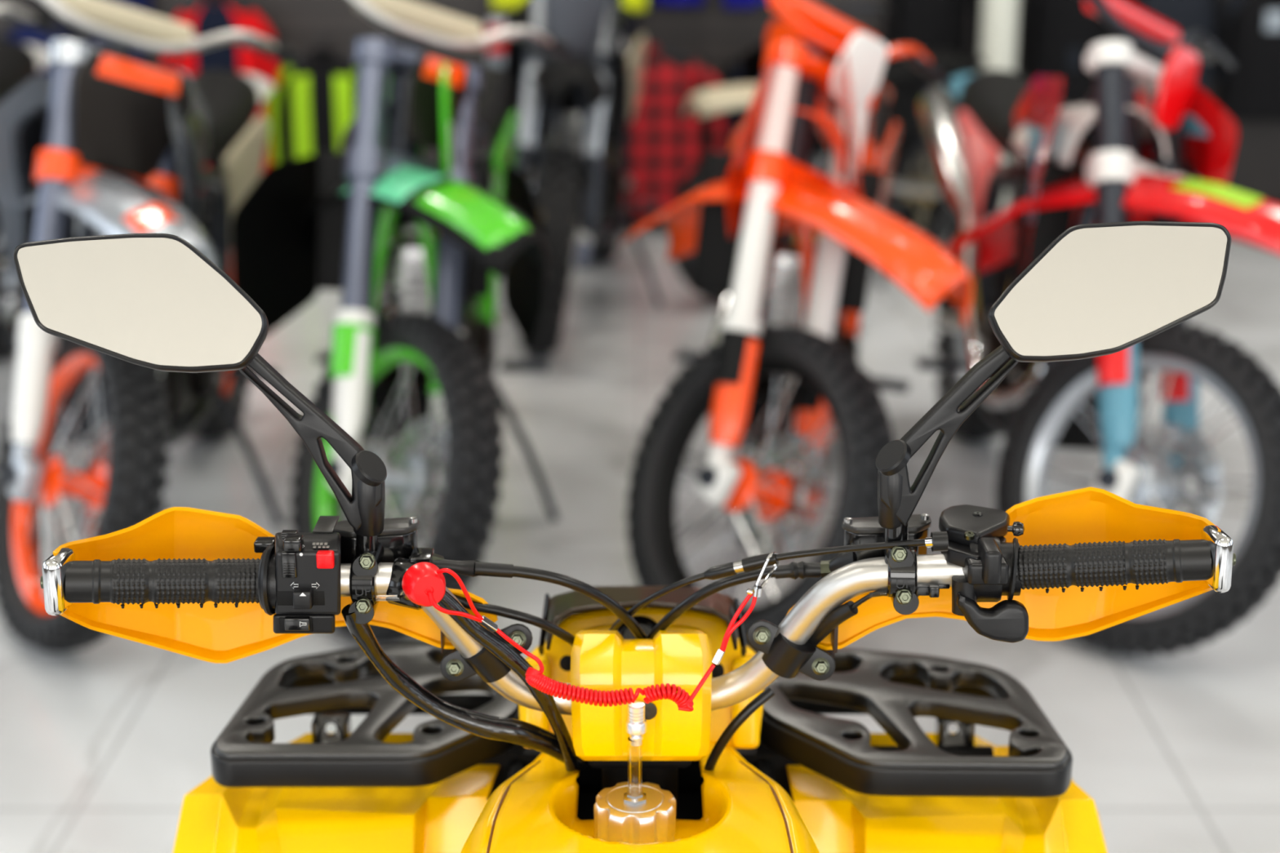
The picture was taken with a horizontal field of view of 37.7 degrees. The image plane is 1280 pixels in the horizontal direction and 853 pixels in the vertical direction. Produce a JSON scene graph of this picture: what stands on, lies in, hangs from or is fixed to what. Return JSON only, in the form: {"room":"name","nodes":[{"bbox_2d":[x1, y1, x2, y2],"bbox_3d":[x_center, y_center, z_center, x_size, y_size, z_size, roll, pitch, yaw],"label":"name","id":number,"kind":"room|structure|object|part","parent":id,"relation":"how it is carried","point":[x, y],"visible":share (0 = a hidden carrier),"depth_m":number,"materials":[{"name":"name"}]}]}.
{"room":"motorcycle showroom","nodes":[
{"label":"motorcycle showroom","id":0,"kind":"room"},
{"bbox_2d":[0,0,1034,200],"bbox_3d":[0.000,-2.374,6.438,9.400,3.400,0.100,0,17,0],"label":"wall","id":1,"kind":"structure","parent":0,"point":[712,35],"depth_m":6.68,"materials":[{"name":"grey paint"}]},
{"bbox_2d":[0,0,79,75],"bbox_3d":[-2.099,-1.215,6.586,0.314,0.603,0.115,0,17,0],"label":"jacket","id":2,"kind":"object","parent":1,"relation":"hanging from","point":[24,33],"visible":0.25,"depth_m":6.51,"materials":[{"name":"blue fabric"}]},
{"bbox_2d":[81,0,151,62],"bbox_3d":[-1.841,-1.526,6.570,0.256,0.541,0.115,0,17,0],"label":"jacket","id":3,"kind":"object","parent":1,"relation":"hanging from","point":[142,5],"visible":0.15,"depth_m":6.58,"materials":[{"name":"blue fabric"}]},
{"bbox_2d":[162,0,279,190],"bbox_3d":[-1.470,-1.208,6.586,0.410,0.745,0.120,0,17,0],"label":"suit","id":4,"kind":"object","parent":1,"relation":"hanging from","point":[208,19],"visible":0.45,"depth_m":6.51,"materials":[{"name":"red fabric"}]},
{"bbox_3d":[-1.482,-1.015,6.593,0.099,0.372,0.021,1,17,2],"label":"panel","id":5,"kind":"part","parent":4,"relation":"part of","materials":[{"name":"black fabric"}]},
{"bbox_3d":[-1.470,-1.342,6.504,0.147,0.264,0.033,0,17,0],"label":"panel","id":6,"kind":"part","parent":4,"relation":"part of","materials":[{"name":"blue fabric"}]},
{"bbox_2d":[266,33,358,164],"bbox_3d":[-1.121,-1.096,6.700,0.424,0.604,0.115,0,17,0],"label":"jacket","id":7,"kind":"object","parent":1,"relation":"hanging from","point":[318,98],"visible":0.62,"depth_m":6.64,"materials":[{"name":"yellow fabric"}]},
{"bbox_3d":[-1.201,-1.081,6.661,0.067,0.331,0.021,3,17,11],"label":"panel","id":8,"kind":"part","parent":7,"relation":"part of","materials":[{"name":"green fabric"}]},
{"bbox_3d":[-1.047,-1.082,6.660,0.065,0.332,0.022,-3,17,-9],"label":"panel","id":9,"kind":"part","parent":7,"relation":"part of","materials":[{"name":"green fabric"}]},
{"bbox_2d":[486,14,507,66],"bbox_3d":[-0.484,-1.369,6.640,0.114,0.179,0.098,0,17,0],"label":"glove","id":10,"kind":"object","parent":1,"relation":"hanging from","point":[497,24],"visible":0.63,"depth_m":6.60,"materials":[{"name":"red fabric"}]},
{"bbox_2d":[491,0,524,8],"bbox_3d":[-0.426,-1.794,6.403,0.228,0.713,0.115,-7,18,-22],"label":"jacket","id":11,"kind":"object","parent":1,"relation":"hanging from","point":[502,4],"visible":0.53,"depth_m":6.46,"materials":[{"name":"yellow fabric"}]},
{"bbox_2d":[621,0,647,11],"bbox_3d":[-0.040,-1.790,6.404,0.149,0.722,0.107,-11,20,-32],"label":"jacket","id":12,"kind":"object","parent":1,"relation":"hanging from","point":[633,5],"visible":0.55,"depth_m":6.46,"materials":[{"name":"yellow fabric"}]},
{"bbox_2d":[622,28,727,218],"bbox_3d":[0.006,-1.069,6.630,0.604,0.658,0.115,0,17,0],"label":"shirt","id":13,"kind":"object","parent":1,"relation":"hanging from","point":[664,145],"visible":0.49,"depth_m":6.60,"materials":[{"name":"red fabric"}]},
{"bbox_2d":[650,0,706,6],"bbox_3d":[0.134,-1.820,6.480,0.251,0.712,0.115,0,17,0],"label":"jacket","id":14,"kind":"object","parent":1,"relation":"hanging from","point":[653,2],"visible":1,"depth_m":6.54,"materials":[{"name":"blue fabric"}]},
{"bbox_2d":[199,200,1279,229],"bbox_3d":[0.000,-0.771,6.836,9.200,0.100,0.020,0,17,0],"label":"baseboard","id":15,"kind":"structure","parent":1,"relation":"attached to","point":[910,214],"depth_m":6.83,"materials":[{"name":"black metal"}]},
{"bbox_2d":[719,33,767,150],"bbox_3d":[0.433,-1.166,6.679,0.320,0.457,0.115,0,17,0],"label":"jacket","id":16,"kind":"object","parent":1,"relation":"hanging from","point":[731,74],"visible":0.12,"depth_m":6.65,"materials":[{"name":"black fabric"}]},
{"bbox_2d":[722,0,768,8],"bbox_3d":[0.378,-1.794,6.403,0.230,0.713,0.116,-7,18,-22],"label":"jacket","id":17,"kind":"object","parent":1,"relation":"hanging from","point":[735,4],"visible":0.6,"depth_m":6.46,"materials":[{"name":"blue fabric"}]},
{"bbox_2d":[884,0,981,76],"bbox_3d":[1.013,-1.411,6.495,0.336,0.516,0.115,0,17,0],"label":"jacket","id":18,"kind":"object","parent":1,"relation":"hanging from","point":[928,24],"visible":0.54,"depth_m":6.46,"materials":[{"name":"black fabric"}]},
{"bbox_2d":[1019,0,1119,106],"bbox_3d":[1.522,-1.395,6.577,0.377,0.587,0.118,0,17,0],"label":"jacket","id":19,"kind":"object","parent":1,"relation":"hanging from","point":[1064,32],"visible":0.58,"depth_m":6.55,"materials":[{"name":"black fabric"}]},
{"bbox_3d":[1.521,-1.286,6.557,0.056,0.078,0.016,0,17,0],"label":"panel","id":20,"kind":"part","parent":19,"relation":"part of","materials":[{"name":"black fabric"}]},
{"bbox_2d":[1032,0,1279,200],"bbox_3d":[3.000,-2.356,6.379,3.200,3.400,0.024,0,17,0],"label":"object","id":21,"kind":"structure","parent":1,"relation":"attached to","point":[1255,166],"depth_m":6.79,"materials":[{"name":"black"}]},
{"bbox_2d":[1119,0,1228,94],"bbox_3d":[1.853,-1.371,6.507,0.376,0.518,0.115,0,17,0],"label":"jacket","id":22,"kind":"object","parent":1,"relation":"hanging from","point":[1187,15],"visible":0.45,"depth_m":6.46,"materials":[{"name":"black fabric"}]},
{"bbox_2d":[1210,0,1279,121],"bbox_3d":[2.219,-1.354,6.590,0.412,0.546,0.115,0,17,0],"label":"jacket","id":23,"kind":"object","parent":1,"relation":"hanging from","point":[1251,91],"visible":0.88,"depth_m":6.57,"materials":[{"name":"black fabric"}]},
{"bbox_3d":[2.211,-1.410,6.521,0.074,0.072,0.013,0,17,0],"label":"panel","id":24,"kind":"part","parent":23,"relation":"part of","materials":[{"name":"white fabric"}]},
{"bbox_2d":[0,229,1279,852],"bbox_3d":[0.000,1.030,1.254,9.600,0.100,12.200,0,17,0],"label":"floor","id":25,"kind":"structure","parent":0,"point":[103,744],"depth_m":3.34,"materials":[{"name":"tile"}]},
{"bbox_2d":[0,3,58,358],"bbox_3d":[-1.627,-0.602,4.417,0.593,1.190,1.768,-1,17,-2],"label":"bike","id":26,"kind":"object","parent":25,"relation":"on","point":[20,62],"visible":0.42,"depth_m":4.75,"materials":[{"name":"grey"}]},
{"bbox_3d":[-1.664,-0.616,4.539,0.260,0.713,0.962,4,17,-5],"label":"frame","id":27,"kind":"part","parent":26,"relation":"part of","materials":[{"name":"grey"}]},
{"bbox_3d":[-1.658,-0.865,4.642,0.219,0.122,0.681,4,17,-5],"label":"seat","id":28,"kind":"part","parent":26,"relation":"part of","materials":[{"name":"black"}]},
{"bbox_3d":[-1.367,-0.908,4.234,0.121,0.069,0.046,-13,21,-37],"label":"brake lever","id":29,"kind":"part","parent":26,"relation":"part of","materials":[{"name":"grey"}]},
{"bbox_2d":[0,0,302,653],"bbox_3d":[-0.930,-0.382,3.708,0.589,1.181,1.775,0,17,1],"label":"bike","id":30,"kind":"object","parent":25,"relation":"on","point":[112,141],"visible":0.73,"depth_m":3.25,"materials":[{"name":"orange"}]},
{"bbox_3d":[-1.002,-0.406,3.212,0.053,0.488,0.274,4,17,-1],"label":"fork leg","id":31,"kind":"part","parent":30,"relation":"part of","materials":[{"name":"blue"}]},
{"bbox_3d":[-0.984,-0.015,3.492,0.200,0.129,0.085,4,17,-1],"label":"skid plate","id":32,"kind":"part","parent":30,"relation":"part of","materials":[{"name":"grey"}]},
{"bbox_3d":[-0.965,-0.402,3.835,0.260,0.713,0.962,4,17,-1],"label":"frame","id":33,"kind":"part","parent":30,"relation":"part of","materials":[{"name":"grey metal"}]},
{"bbox_3d":[-0.858,-0.379,3.325,0.053,0.488,0.274,4,17,-1],"label":"fork leg","id":34,"kind":"part","parent":30,"relation":"part of","materials":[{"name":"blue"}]},
{"bbox_3d":[-0.947,-0.573,3.510,0.282,0.110,0.422,4,17,-1],"label":"fuel tank","id":35,"kind":"part","parent":30,"relation":"part of","materials":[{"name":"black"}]},
{"bbox_3d":[-0.951,-0.651,3.937,0.219,0.122,0.681,4,17,-1],"label":"seat","id":36,"kind":"part","parent":30,"relation":"part of","materials":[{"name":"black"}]},
{"bbox_3d":[-0.839,-0.523,4.006,0.012,0.244,0.446,4,17,-1],"label":"panel","id":37,"kind":"part","parent":30,"relation":"part of","materials":[{"name":"beige plastic"}]},
{"bbox_3d":[-0.682,-0.695,3.496,0.122,0.066,0.047,-10,20,-30],"label":"brake lever","id":38,"kind":"part","parent":30,"relation":"part of","materials":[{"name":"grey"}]},
{"bbox_2d":[231,0,577,644],"bbox_3d":[-0.404,-0.391,3.742,0.578,1.179,1.769,1,17,3],"label":"bike","id":39,"kind":"object","parent":25,"relation":"on","point":[415,368],"visible":0.94,"depth_m":3.29,"materials":[{"name":"green"}]},
{"bbox_3d":[-0.476,-0.416,3.242,0.053,0.488,0.274,2,17,1],"label":"fork leg","id":40,"kind":"part","parent":39,"relation":"part of","materials":[{"name":"blue"}]},
{"bbox_3d":[-0.442,-0.025,3.523,0.200,0.129,0.085,2,17,1],"label":"skid plate","id":41,"kind":"part","parent":39,"relation":"part of","materials":[{"name":"black metal"}]},
{"bbox_3d":[-0.417,-0.583,3.541,0.282,0.110,0.422,2,17,1],"label":"fuel tank","id":42,"kind":"part","parent":39,"relation":"part of","materials":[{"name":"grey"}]},
{"bbox_3d":[-0.417,-0.413,3.865,0.260,0.713,0.962,2,17,1],"label":"frame","id":43,"kind":"part","parent":39,"relation":"part of","materials":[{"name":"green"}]},
{"bbox_3d":[-0.404,-0.662,3.966,0.219,0.122,0.681,2,17,1],"label":"seat","id":44,"kind":"part","parent":39,"relation":"part of","materials":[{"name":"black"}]},
{"bbox_3d":[-0.333,-0.391,3.356,0.053,0.488,0.274,2,17,1],"label":"fork leg","id":45,"kind":"part","parent":39,"relation":"part of","materials":[{"name":"blue"}]},
{"bbox_3d":[-0.286,-0.536,4.030,0.012,0.244,0.446,2,17,1],"label":"panel","id":46,"kind":"part","parent":39,"relation":"part of","materials":[{"name":"green plastic"}]},
{"bbox_3d":[-0.163,-0.710,3.528,0.122,0.065,0.047,-10,20,-31],"label":"brake lever","id":47,"kind":"part","parent":39,"relation":"part of","materials":[{"name":"grey"}]},
{"bbox_2d":[504,0,662,355],"bbox_3d":[-0.111,-0.916,5.575,0.676,1.118,1.797,5,17,15],"label":"bike","id":48,"kind":"object","parent":25,"relation":"on","point":[575,118],"visible":0.81,"depth_m":5.11,"materials":[{"name":"black metal"}]},
{"bbox_3d":[-0.289,-0.978,5.133,0.053,0.488,0.274,5,17,5],"label":"fork leg","id":49,"kind":"part","parent":48,"relation":"part of","materials":[{"name":"grey metal"}]},
{"bbox_3d":[-0.158,-0.975,5.718,0.260,0.713,0.962,5,17,5],"label":"frame","id":50,"kind":"part","parent":48,"relation":"part of","materials":[{"name":"grey metal"}]},
{"bbox_3d":[-0.218,-0.589,5.379,0.200,0.129,0.085,5,17,5],"label":"skid plate","id":51,"kind":"part","parent":48,"relation":"part of","materials":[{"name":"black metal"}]},
{"bbox_3d":[-0.108,-0.958,5.156,0.053,0.488,0.274,5,17,5],"label":"fork leg","id":52,"kind":"part","parent":48,"relation":"part of","materials":[{"name":"grey metal"}]},
{"bbox_3d":[-0.172,-1.146,5.393,0.282,0.110,0.422,5,17,5],"label":"fuel tank","id":53,"kind":"part","parent":48,"relation":"part of","materials":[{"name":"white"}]},
{"bbox_3d":[-0.129,-1.224,5.817,0.219,0.122,0.681,5,17,5],"label":"seat","id":54,"kind":"part","parent":48,"relation":"part of","materials":[{"name":"black"}]},
{"bbox_3d":[-0.013,-1.094,5.874,0.012,0.244,0.446,5,17,5],"label":"panel","id":55,"kind":"part","parent":48,"relation":"part of","materials":[{"name":"beige"}]},
{"bbox_2d":[13,221,1235,852],"bbox_3d":[0.000,0.469,1.073,0.990,1.080,1.420,0,17,0],"label":"bike","id":56,"kind":"object","parent":25,"relation":"on","point":[756,766],"visible":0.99,"depth_m":1.28,"materials":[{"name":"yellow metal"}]},
{"bbox_2d":[13,233,386,624],"bbox_3d":[-0.281,0.005,1.210,0.233,0.257,0.059,0,17,0],"label":"mirror","id":57,"kind":"object","parent":56,"relation":"attached to","point":[155,301],"depth_m":1.20,"materials":[{"name":"black metal"}]},
{"bbox_2d":[280,529,303,577],"bbox_3d":[-0.224,0.083,1.207,0.014,0.028,0.018,0,17,0],"label":"light switch","id":58,"kind":"object","parent":56,"relation":"attached to","point":[291,541],"depth_m":1.20,"materials":[{"name":"black plastic"}]},
{"bbox_2d":[292,587,313,608],"bbox_3d":[-0.217,0.111,1.210,0.012,0.012,0.010,0,17,0],"label":"switch","id":59,"kind":"object","parent":56,"relation":"attached to","point":[302,597],"depth_m":1.21,"materials":[{"name":"black plastic"}]},
{"bbox_3d":[-0.179,0.068,1.261,0.059,0.004,0.029,0,17,0],"label":"reservoir lid","id":60,"kind":"part","parent":56,"relation":"part of","materials":[{"name":"black"}]},
{"bbox_3d":[-0.080,0.211,1.447,0.021,0.074,0.044,0,17,0],"label":"cowl panel","id":61,"kind":"part","parent":56,"relation":"part of","materials":[{"name":"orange plastic"}]},
{"bbox_2d":[401,551,778,711],"bbox_3d":[-0.028,0.136,1.241,0.254,0.112,0.034,-3,17,-10],"label":"lanyard","id":62,"kind":"object","parent":56,"relation":"attached to","point":[424,583],"visible":1,"depth_m":1.25,"materials":[{"name":"red plastic"}]},
{"bbox_3d":[-0.118,0.118,1.216,0.042,0.032,0.007,-15,22,-40],"label":"cord","id":63,"kind":"part","parent":62,"relation":"part of","materials":[{"name":"red plastic"}]},
{"bbox_3d":[-0.114,0.110,1.216,0.035,0.047,0.011,-14,22,-38],"label":"cord","id":64,"kind":"part","parent":62,"relation":"part of","materials":[{"name":"red plastic"}]},
{"bbox_3d":[-0.080,0.148,1.249,0.033,0.034,0.009,0,17,0],"label":"cord","id":65,"kind":"part","parent":62,"relation":"part of","materials":[{"name":"red plastic"}]},
{"bbox_3d":[-0.040,0.174,1.254,0.073,0.027,0.014,0,17,0],"label":"coiled cord","id":66,"kind":"part","parent":62,"relation":"part of","materials":[{"name":"red plastic"}]},
{"bbox_3d":[-0.001,0.179,1.252,0.010,0.010,0.005,-5,18,-15],"label":"cord","id":67,"kind":"part","parent":62,"relation":"part of","materials":[{"name":"red plastic"}]},
{"bbox_3d":[0.019,0.180,1.256,0.034,0.018,0.011,0,17,0],"label":"coiled cord","id":68,"kind":"part","parent":62,"relation":"part of","materials":[{"name":"red plastic"}]},
{"bbox_3d":[0.039,0.175,1.255,0.029,0.029,0.008,-9,19,-26],"label":"cord","id":69,"kind":"part","parent":62,"relation":"part of","materials":[{"name":"red plastic"}]},
{"bbox_3d":[0.065,0.130,1.254,0.022,0.041,0.003,-3,17,-8],"label":"cord","id":70,"kind":"part","parent":62,"relation":"part of","materials":[{"name":"red plastic"}]},
{"bbox_3d":[0.067,0.131,1.254,0.024,0.040,0.004,-2,17,-7],"label":"cord","id":71,"kind":"part","parent":62,"relation":"part of","materials":[{"name":"red plastic"}]},
{"bbox_3d":[0.000,0.355,1.226,0.276,0.152,0.580,0,17,0],"label":"tank","id":72,"kind":"part","parent":56,"relation":"part of","materials":[{"name":"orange plastic"}]},
{"bbox_3d":[0.002,0.177,1.445,0.115,0.045,0.020,0,17,0],"label":"cowl panel","id":73,"kind":"part","parent":56,"relation":"part of","materials":[{"name":"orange plastic"}]},
{"bbox_3d":[0.081,0.211,1.447,0.021,0.074,0.044,0,17,0],"label":"cowl panel","id":74,"kind":"part","parent":56,"relation":"part of","materials":[{"name":"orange plastic"}]},
{"bbox_3d":[0.167,0.066,1.266,0.061,0.004,0.028,0,17,0],"label":"reservoir lid","id":75,"kind":"part","parent":56,"relation":"part of","materials":[{"name":"black"}]},
{"bbox_2d":[915,583,950,597],"bbox_3d":[0.193,0.106,1.240,0.022,0.008,0.021,0,17,0],"label":"light switch","id":76,"kind":"object","parent":56,"relation":"attached to","point":[932,590],"depth_m":1.23,"materials":[{"name":"black plastic"}]},
{"bbox_2d":[875,221,1231,614],"bbox_3d":[0.264,-0.002,1.209,0.222,0.260,0.061,0,17,0],"label":"mirror","id":77,"kind":"object","parent":56,"relation":"attached to","point":[1098,289],"depth_m":1.20,"materials":[{"name":"black metal"}]},
{"bbox_2d":[619,0,973,653],"bbox_3d":[0.289,-0.388,3.684,0.613,1.207,1.754,2,17,5],"label":"bike","id":78,"kind":"object","parent":25,"relation":"on","point":[780,371],"visible":0.89,"depth_m":3.21,"materials":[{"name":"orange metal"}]},
{"bbox_3d":[0.210,-0.399,3.182,0.053,0.488,0.274,8,18,10],"label":"fork leg","id":79,"kind":"part","parent":78,"relation":"part of","materials":[{"name":"white"}]},
{"bbox_3d":[0.231,-0.008,3.470,0.200,0.129,0.085,8,18,10],"label":"skid plate","id":80,"kind":"part","parent":78,"relation":"part of","materials":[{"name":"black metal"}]},
{"bbox_3d":[0.345,-0.391,3.799,0.260,0.713,0.962,8,18,10],"label":"frame","id":81,"kind":"part","parent":78,"relation":"part of","materials":[{"name":"white"}]},
{"bbox_3d":[0.313,-0.561,3.475,0.282,0.110,0.422,8,18,10],"label":"fuel tank","id":82,"kind":"part","parent":78,"relation":"part of","materials":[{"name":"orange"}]},
{"bbox_3d":[0.344,-0.359,3.301,0.053,0.488,0.274,8,18,10],"label":"fork leg","id":83,"kind":"part","parent":78,"relation":"part of","materials":[{"name":"white"}]},
{"bbox_3d":[0.399,-0.637,3.893,0.219,0.122,0.681,8,18,10],"label":"seat","id":84,"kind":"part","parent":78,"relation":"part of","materials":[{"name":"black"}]},
{"bbox_3d":[0.511,-0.500,3.941,0.012,0.244,0.446,8,18,10],"label":"panel","id":85,"kind":"part","parent":78,"relation":"part of","materials":[{"name":"orange plastic"}]},
{"bbox_3d":[0.548,-0.661,3.472,0.119,0.075,0.046,-12,20,-33],"label":"brake lever","id":86,"kind":"part","parent":78,"relation":"part of","materials":[{"name":"orange"}]},
{"bbox_2d":[673,1,986,303],"bbox_3d":[0.626,-0.913,5.957,0.548,0.889,1.444,9,19,27],"label":"bike","id":87,"kind":"object","parent":25,"relation":"on","point":[908,85],"visible":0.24,"depth_m":5.94,"materials":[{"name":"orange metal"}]},
{"bbox_3d":[0.370,-1.303,5.841,0.038,0.027,0.107,-14,22,-39],"label":"brake lever","id":88,"kind":"part","parent":87,"relation":"part of","materials":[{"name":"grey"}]},
{"bbox_3d":[0.466,-0.972,5.596,0.043,0.400,0.225,18,24,39],"label":"fork leg","id":89,"kind":"part","parent":87,"relation":"part of","materials":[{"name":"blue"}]},
{"bbox_3d":[0.662,-1.215,5.484,0.110,0.015,0.040,18,24,39],"label":"brake lever","id":90,"kind":"part","parent":87,"relation":"part of","materials":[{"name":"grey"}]},
{"bbox_3d":[0.723,-0.958,6.014,0.214,0.585,0.789,18,24,39],"label":"frame","id":91,"kind":"part","parent":87,"relation":"part of","materials":[{"name":"orange metal"}]},
{"bbox_3d":[0.823,-1.150,6.058,0.180,0.100,0.558,18,24,39],"label":"seat","id":92,"kind":"part","parent":87,"relation":"part of","materials":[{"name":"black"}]},
{"bbox_3d":[0.908,-1.027,6.048,0.010,0.200,0.366,18,24,39],"label":"panel","id":93,"kind":"part","parent":87,"relation":"part of","materials":[{"name":"metal"}]},
{"bbox_2d":[977,0,1019,211],"bbox_3d":[1.215,-2.261,6.065,0.124,3.400,0.124,0,17,0],"label":"column","id":94,"kind":"structure","parent":25,"relation":"on","point":[999,18],"depth_m":6.30,"materials":[{"name":"grey paint"}]},
{"bbox_2d":[915,0,1279,656],"bbox_3d":[0.836,-0.380,3.697,0.586,1.185,1.767,-1,17,-2],"label":"bike","id":95,"kind":"object","parent":25,"relation":"on","point":[1159,148],"visible":0.78,"depth_m":3.26,"materials":[{"name":"glossy red plastic"},{"name":"black rubber"},{"name":"metal"}]},
{"bbox_3d":[0.704,-0.532,3.983,0.012,0.244,0.446,2,17,-3],"label":"panel","id":96,"kind":"part","parent":95,"relation":"part of","materials":[{"name":"pink"}]},
{"bbox_3d":[0.821,-0.648,3.921,0.219,0.122,0.681,2,17,-3],"label":"seat","id":97,"kind":"part","parent":95,"relation":"part of","materials":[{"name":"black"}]},
{"bbox_3d":[0.816,-0.398,3.820,0.260,0.713,0.962,2,17,-3],"label":"frame","id":98,"kind":"part","parent":95,"relation":"part of","materials":[{"name":"red"}]},
{"bbox_3d":[0.934,-0.523,3.994,0.012,0.244,0.446,2,17,-3],"label":"panel","id":99,"kind":"part","parent":95,"relation":"part of","materials":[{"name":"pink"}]},
{"bbox_3d":[0.839,-0.569,3.496,0.282,0.110,0.422,2,17,-3],"label":"fuel tank","id":100,"kind":"part","parent":95,"relation":"part of","materials":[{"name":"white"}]},
{"bbox_3d":[0.817,-0.011,3.477,0.200,0.129,0.085,2,17,-3],"label":"skid plate","id":101,"kind":"part","parent":95,"relation":"part of","materials":[{"name":"metal"}]},
{"bbox_3d":[0.804,-0.402,3.193,0.053,0.488,0.274,2,17,-3],"label":"fork leg","id":102,"kind":"part","parent":95,"relation":"part of","materials":[{"name":"grey metal"}]},
{"bbox_3d":[0.936,-0.377,3.319,0.053,0.488,0.274,2,17,-3],"label":"fork leg","id":103,"kind":"part","parent":95,"relation":"part of","materials":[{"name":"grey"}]},
{"bbox_3d":[1.090,-0.697,3.506,0.122,0.067,0.047,-13,21,-36],"label":"brake lever","id":104,"kind":"part","parent":95,"relation":"part of","materials":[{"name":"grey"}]}
]}

